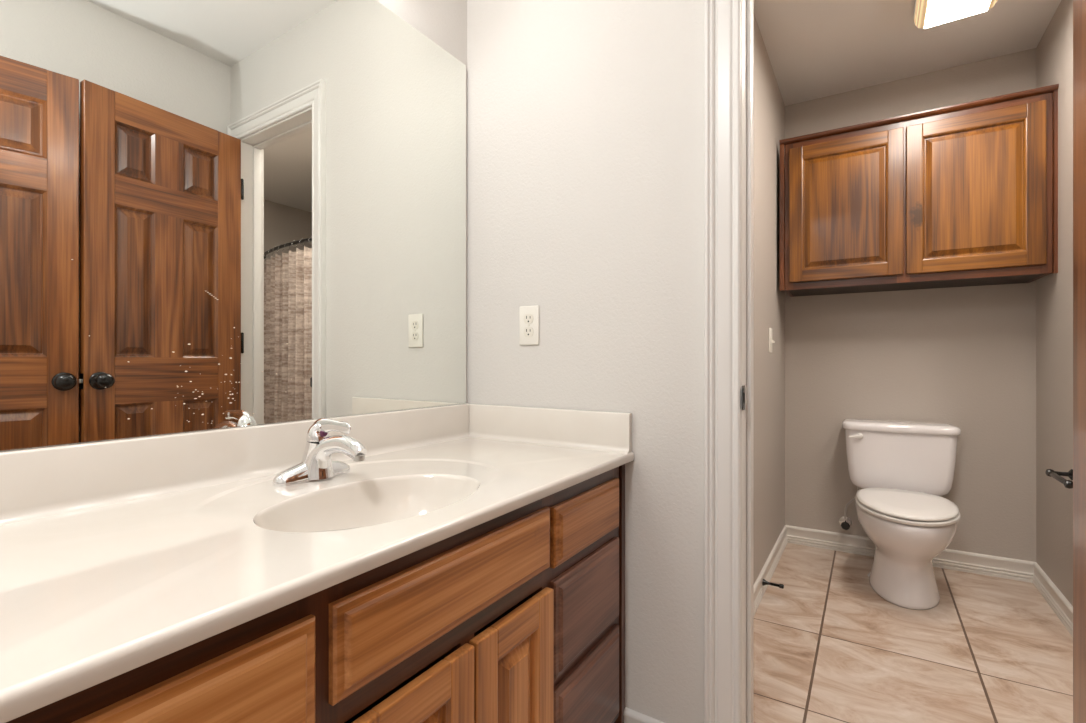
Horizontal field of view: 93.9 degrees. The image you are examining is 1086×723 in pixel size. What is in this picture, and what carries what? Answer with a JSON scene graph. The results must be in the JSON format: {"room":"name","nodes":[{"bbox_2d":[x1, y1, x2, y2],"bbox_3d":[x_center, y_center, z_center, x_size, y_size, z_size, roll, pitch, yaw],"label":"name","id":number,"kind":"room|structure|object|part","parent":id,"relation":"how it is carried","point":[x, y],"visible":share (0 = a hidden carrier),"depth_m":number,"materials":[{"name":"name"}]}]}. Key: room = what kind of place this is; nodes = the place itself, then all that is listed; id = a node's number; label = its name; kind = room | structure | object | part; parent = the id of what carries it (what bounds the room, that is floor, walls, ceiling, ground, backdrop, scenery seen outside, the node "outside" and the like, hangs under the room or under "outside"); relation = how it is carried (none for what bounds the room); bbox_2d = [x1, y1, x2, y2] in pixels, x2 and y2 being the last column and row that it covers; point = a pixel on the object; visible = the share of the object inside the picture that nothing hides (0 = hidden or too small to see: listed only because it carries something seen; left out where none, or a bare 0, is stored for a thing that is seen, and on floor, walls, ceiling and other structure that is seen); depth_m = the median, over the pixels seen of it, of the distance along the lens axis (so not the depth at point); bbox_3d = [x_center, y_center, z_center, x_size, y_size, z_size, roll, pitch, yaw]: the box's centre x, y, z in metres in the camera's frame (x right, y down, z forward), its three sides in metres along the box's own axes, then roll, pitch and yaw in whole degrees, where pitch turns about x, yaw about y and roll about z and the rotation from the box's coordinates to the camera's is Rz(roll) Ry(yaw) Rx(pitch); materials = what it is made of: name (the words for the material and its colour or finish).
{"room":"bathroom","nodes":[
{"label":"bathroom","id":0,"kind":"room"},
{"bbox_2d":[0,0,466,451],"bbox_3d":[-0.948,-0.212,0.654,0.100,2.450,2.472,0,0,33],"label":"wall","id":1,"kind":"structure","parent":0,"point":[444,22],"depth_m":1.55,"materials":[{"name":"white paint"}]},
{"bbox_2d":[0,0,465,450],"bbox_3d":[-0.592,-0.410,1.107,0.006,1.089,1.260,0,0,33],"label":"wall mirror","id":2,"kind":"object","parent":1,"relation":"attached to","point":[215,214],"visible":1,"depth_m":1.02,"materials":[{"name":"clear glass"}]},
{"bbox_2d":[0,404,469,525],"bbox_3d":[-0.576,0.188,1.092,0.036,0.104,1.251,0,0,33],"label":"backsplash","id":3,"kind":"structure","parent":1,"relation":"attached to","point":[36,483],"depth_m":0.93,"materials":[{"name":"stone"}]},
{"bbox_2d":[467,0,703,722],"bbox_3d":[1.233,-0.212,0.760,3.651,2.450,0.110,0,0,33],"label":"wall","id":4,"kind":"structure","parent":0,"point":[585,118],"depth_m":1.36,"materials":[{"name":"white paint"}]},
{"bbox_2d":[519,305,538,344],"bbox_3d":[-0.042,-0.107,1.512,0.071,0.117,0.008,0,0,33],"label":"wall outlet","id":5,"kind":"object","parent":4,"relation":"attached to","point":[528,315],"visible":1,"depth_m":1.51,"materials":[{"name":"white plastic"}]},
{"bbox_2d":[524,327,532,336],"bbox_3d":[-0.043,-0.088,1.510,0.034,0.028,0.002,0,0,33],"label":"receptacle","id":6,"kind":"object","parent":5,"relation":"attached to","point":[528,331],"depth_m":1.51,"materials":[{"name":"grey plastic"}]},
{"bbox_2d":[524,314,532,323],"bbox_3d":[-0.043,-0.127,1.510,0.034,0.028,0.002,0,0,33],"label":"receptacle","id":7,"kind":"object","parent":5,"relation":"attached to","point":[528,318],"depth_m":1.51,"materials":[{"name":"grey plastic"}]},
{"bbox_2d":[624,707,663,722],"bbox_3d":[0.297,0.966,1.289,0.222,0.094,0.014,0,0,33],"label":"baseboard","id":8,"kind":"structure","parent":4,"relation":"attached to","point":[630,716],"depth_m":1.32,"materials":[{"name":"white wood"}]},
{"bbox_2d":[704,0,753,722],"bbox_3d":[0.460,-0.063,1.246,0.092,2.152,0.132,0,0,33],"label":"trim","id":9,"kind":"structure","parent":4,"relation":"attached to","point":[728,24],"depth_m":1.21,"materials":[{"name":"white wood"}]},
{"bbox_3d":[0.472,0.086,1.196,0.005,0.058,0.043,0,0,26],"label":"strike plate","id":10,"kind":"part","parent":9,"relation":"part of","materials":[{"name":"black metal"}]},
{"bbox_2d":[1073,0,1085,722],"bbox_3d":[0.757,-0.021,0.640,0.154,2.044,0.611,0,0,37],"label":"door","id":11,"kind":"structure","parent":4,"relation":"in","point":[1079,6],"depth_m":0.84,"materials":[{"name":"brown wood"}]},
{"bbox_2d":[754,15,784,582],"bbox_3d":[0.884,-0.212,2.203,0.098,2.450,1.938,0,0,33],"label":"wall","id":12,"kind":"structure","parent":0,"point":[769,107],"depth_m":2.34,"materials":[{"name":"beige paint"}]},
{"bbox_2d":[754,525,786,614],"bbox_3d":[0.905,0.966,2.131,0.014,0.094,1.838,0,0,33],"label":"baseboard","id":13,"kind":"structure","parent":12,"relation":"attached to","point":[771,563],"depth_m":2.35,"materials":[{"name":"white wood"}]},
{"bbox_2d":[769,328,774,352],"bbox_3d":[1.094,-0.101,2.418,0.021,0.117,0.071,0,0,33],"label":"light switch","id":14,"kind":"object","parent":12,"relation":"attached to","point":[771,341],"visible":1,"depth_m":2.40,"materials":[{"name":"white plastic"}]},
{"bbox_3d":[1.087,-0.101,2.422,0.006,0.117,0.071,0,0,33],"label":"plate","id":15,"kind":"part","parent":14,"relation":"part of","materials":[{"name":"white plastic"}]},
{"bbox_2d":[762,579,783,588],"bbox_3d":[0.983,0.951,2.163,0.083,0.029,0.029,0,0,33],"label":"door stop","id":16,"kind":"object","parent":12,"relation":"attached to","point":[764,582],"visible":1,"depth_m":2.16,"materials":[{"name":"black metal"}]},
{"bbox_2d":[754,0,1060,105],"bbox_3d":[1.073,-1.467,0.557,3.800,0.060,4.700,0,0,33],"label":"ceiling","id":17,"kind":"structure","parent":0,"point":[816,49],"depth_m":2.26,"materials":[{"name":"white paint"}]},
{"bbox_2d":[914,0,997,28],"bbox_3d":[1.345,-1.398,1.562,0.266,0.077,1.091,0,0,33],"label":"ceiling light","id":18,"kind":"object","parent":17,"relation":"attached to","point":[927,13],"visible":1,"depth_m":1.96,"materials":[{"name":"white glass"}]},
{"bbox_2d":[785,48,1035,561],"bbox_3d":[1.838,-0.212,2.630,1.147,2.450,0.100,0,0,31],"label":"wall","id":19,"kind":"structure","parent":0,"point":[964,358],"depth_m":2.53,"materials":[{"name":"beige paint"}]},
{"bbox_2d":[839,487,859,529],"bbox_3d":[1.602,0.761,2.653,0.094,0.248,0.100,0,0,31],"label":"water supply valve","id":20,"kind":"object","parent":19,"relation":"attached to","point":[845,522],"visible":0.82,"depth_m":2.65,"materials":[{"name":"silver metal"}]},
{"bbox_3d":[1.575,0.855,2.641,0.042,0.042,0.021,0,0,31],"label":"valve handle","id":21,"kind":"part","parent":20,"relation":"part of","materials":[{"name":"black metal"}]},
{"bbox_2d":[786,525,1034,582],"bbox_3d":[1.807,0.966,2.582,1.043,0.094,0.014,0,0,31],"label":"baseboard","id":22,"kind":"structure","parent":19,"relation":"attached to","point":[989,565],"depth_m":2.48,"materials":[{"name":"white wood"}]},
{"bbox_2d":[779,84,1058,296],"bbox_3d":[1.726,-0.740,2.445,1.037,0.760,0.332,0,0,31],"label":"upper cabinet","id":23,"kind":"object","parent":19,"relation":"attached to","point":[963,194],"visible":0.96,"depth_m":2.27,"materials":[{"name":"brown wood"}]},
{"bbox_3d":[1.441,-0.732,2.430,0.354,0.554,0.012,0,0,31],"label":"raised panel","id":24,"kind":"part","parent":23,"relation":"part of","materials":[{"name":"brown wood"}]},
{"bbox_3d":[1.442,-0.732,2.433,0.470,0.670,0.019,0,0,31],"label":"cabinet door","id":25,"kind":"part","parent":23,"relation":"part of","materials":[{"name":"brown wood"}]},
{"bbox_3d":[1.648,-1.109,2.313,1.037,0.021,0.024,0,0,31],"label":"moulding","id":26,"kind":"part","parent":23,"relation":"part of","materials":[{"name":"brown wood"}]},
{"bbox_3d":[1.852,-0.732,2.187,0.350,0.554,0.012,0,0,31],"label":"raised panel","id":27,"kind":"part","parent":23,"relation":"part of","materials":[{"name":"brown wood"}]},
{"bbox_3d":[1.854,-0.732,2.189,0.466,0.670,0.019,0,0,31],"label":"cabinet door","id":28,"kind":"part","parent":23,"relation":"part of","materials":[{"name":"brown wood"}]},
{"bbox_2d":[754,543,1072,722],"bbox_3d":[1.073,1.043,0.557,3.800,0.060,4.700,0,0,33],"label":"floor","id":29,"kind":"structure","parent":0,"point":[828,648],"depth_m":1.77,"materials":[{"name":"tile"}]},
{"bbox_2d":[6,464,624,722],"bbox_3d":[-0.345,0.637,0.966,0.562,0.752,1.250,0,0,33],"label":"vanity cabinet","id":30,"kind":"object","parent":29,"relation":"on","point":[518,615],"visible":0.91,"depth_m":0.77,"materials":[{"name":"brown wood"}]},
{"bbox_3d":[-0.351,0.360,0.457,0.019,0.127,0.318,0,0,33],"label":"drawer","id":31,"kind":"part","parent":30,"relation":"part of","materials":[{"name":"brown wood"}]},
{"bbox_2d":[0,403,633,722],"bbox_3d":[-0.346,0.256,0.954,0.572,0.242,1.270,0,0,33],"label":"countertop","id":32,"kind":"structure","parent":30,"relation":"on","point":[118,557],"depth_m":0.77,"materials":[{"name":"stone"}]},
{"bbox_2d":[272,418,366,486],"bbox_3d":[-0.421,0.178,1.016,0.188,0.127,0.167,0,0,33],"label":"faucet","id":33,"kind":"object","parent":32,"relation":"on","point":[317,463],"visible":1,"depth_m":1.01,"materials":[{"name":"silver metal"}]},
{"bbox_3d":[-0.476,0.219,1.052,0.057,0.044,0.167,0,0,33],"label":"plate","id":34,"kind":"part","parent":33,"relation":"part of","materials":[{"name":"silver metal"}]},
{"bbox_3d":[-0.428,0.139,1.021,0.128,0.048,0.044,0,0,33],"label":"lever handle","id":35,"kind":"part","parent":33,"relation":"part of","materials":[{"name":"silver metal"}]},
{"bbox_3d":[-0.413,0.192,1.012,0.170,0.093,0.060,0,0,33],"label":"spout","id":36,"kind":"part","parent":33,"relation":"part of","materials":[{"name":"silver metal"}]},
{"bbox_2d":[251,474,480,532],"bbox_3d":[-0.288,0.307,0.900,0.295,0.139,0.423,0,0,33],"label":"sink","id":37,"kind":"object","parent":32,"relation":"in","point":[376,503],"depth_m":1.00,"materials":[{"name":"white ceramic"}]},
{"bbox_3d":[-0.183,0.677,0.718,0.019,0.442,0.242,0,0,33],"label":"cabinet door","id":38,"kind":"part","parent":30,"relation":"part of","materials":[{"name":"brown wood"}]},
{"bbox_3d":[-0.180,0.677,0.716,0.012,0.336,0.136,0,0,33],"label":"raised panel","id":39,"kind":"part","parent":30,"relation":"part of","materials":[{"name":"brown wood"}]},
{"bbox_3d":[-0.050,0.677,0.924,0.019,0.442,0.238,0,0,33],"label":"cabinet door","id":40,"kind":"part","parent":30,"relation":"part of","materials":[{"name":"brown wood"}]},
{"bbox_3d":[-0.048,0.677,0.922,0.012,0.336,0.132,0,0,33],"label":"raised panel","id":41,"kind":"part","parent":30,"relation":"part of","materials":[{"name":"brown wood"}]},
{"bbox_3d":[0.109,0.553,1.170,0.019,0.202,0.317,0,0,33],"label":"drawer","id":42,"kind":"part","parent":30,"relation":"part of","materials":[{"name":"brown wood"}]},
{"bbox_3d":[0.109,0.362,1.170,0.019,0.124,0.317,0,0,33],"label":"drawer","id":43,"kind":"part","parent":30,"relation":"part of","materials":[{"name":"brown wood"}]},
{"bbox_3d":[0.109,0.789,1.170,0.019,0.224,0.317,0,0,33],"label":"drawer","id":44,"kind":"part","parent":30,"relation":"part of","materials":[{"name":"brown wood"}]},
{"bbox_2d":[842,419,960,609],"bbox_3d":[1.613,0.656,2.271,0.468,0.714,0.728,0,0,31],"label":"toilet","id":45,"kind":"object","parent":29,"relation":"on","point":[902,469],"visible":1,"depth_m":2.25,"materials":[{"name":"white ceramic"}]},
{"bbox_3d":[1.540,0.366,2.495,0.062,0.026,0.028,0,0,31],"label":"flush lever","id":46,"kind":"part","parent":45,"relation":"part of","materials":[{"name":"white plastic"}]},
{"bbox_3d":[1.743,0.486,2.492,0.444,0.306,0.199,0,0,31],"label":"tank","id":47,"kind":"part","parent":45,"relation":"part of","materials":[{"name":"white ceramic"}]},
{"bbox_3d":[1.742,0.319,2.490,0.468,0.040,0.219,0,0,31],"label":"tank lid","id":48,"kind":"part","parent":45,"relation":"part of","materials":[{"name":"white ceramic"}]},
{"bbox_3d":[1.577,0.826,2.211,0.364,0.374,0.587,0,0,31],"label":"bowl","id":49,"kind":"part","parent":45,"relation":"part of","materials":[{"name":"white ceramic"}]},
{"bbox_3d":[1.546,0.627,2.159,0.366,0.014,0.468,0,0,31],"label":"seat","id":50,"kind":"part","parent":45,"relation":"part of","materials":[{"name":"white plastic"}]},
{"bbox_3d":[1.550,0.605,2.166,0.360,0.016,0.476,0,0,31],"label":"seat lid","id":51,"kind":"part","parent":45,"relation":"part of","materials":[{"name":"white plastic"}]},
{"bbox_2d":[1036,0,1072,605],"bbox_3d":[2.142,-0.212,2.039,0.110,2.450,0.850,0,0,33],"label":"wall","id":52,"kind":"structure","parent":0,"point":[1054,51],"depth_m":2.03,"materials":[{"name":"beige paint"}]},
{"bbox_2d":[1033,562,1072,636],"bbox_3d":[2.063,0.966,2.031,0.014,0.094,0.750,0,0,33],"label":"baseboard","id":53,"kind":"structure","parent":52,"relation":"attached to","point":[1053,596],"depth_m":2.06,"materials":[{"name":"white wood"}]},
{"bbox_2d":[1045,469,1072,488],"bbox_3d":[1.898,0.425,1.831,0.075,0.042,0.258,0,0,33],"label":"toilet paper holder","id":54,"kind":"object","parent":52,"relation":"attached to","point":[1056,475],"visible":0.9,"depth_m":1.89,"materials":[{"name":"black metal"}]},
{"bbox_3d":[1.956,0.425,1.921,0.075,0.042,0.042,0,0,33],"label":"post","id":55,"kind":"part","parent":54,"relation":"part of","materials":[{"name":"black metal"}]},
{"bbox_3d":[1.839,0.425,1.740,0.075,0.042,0.042,0,0,33],"label":"post","id":56,"kind":"part","parent":54,"relation":"part of","materials":[{"name":"black metal"}]}
]}

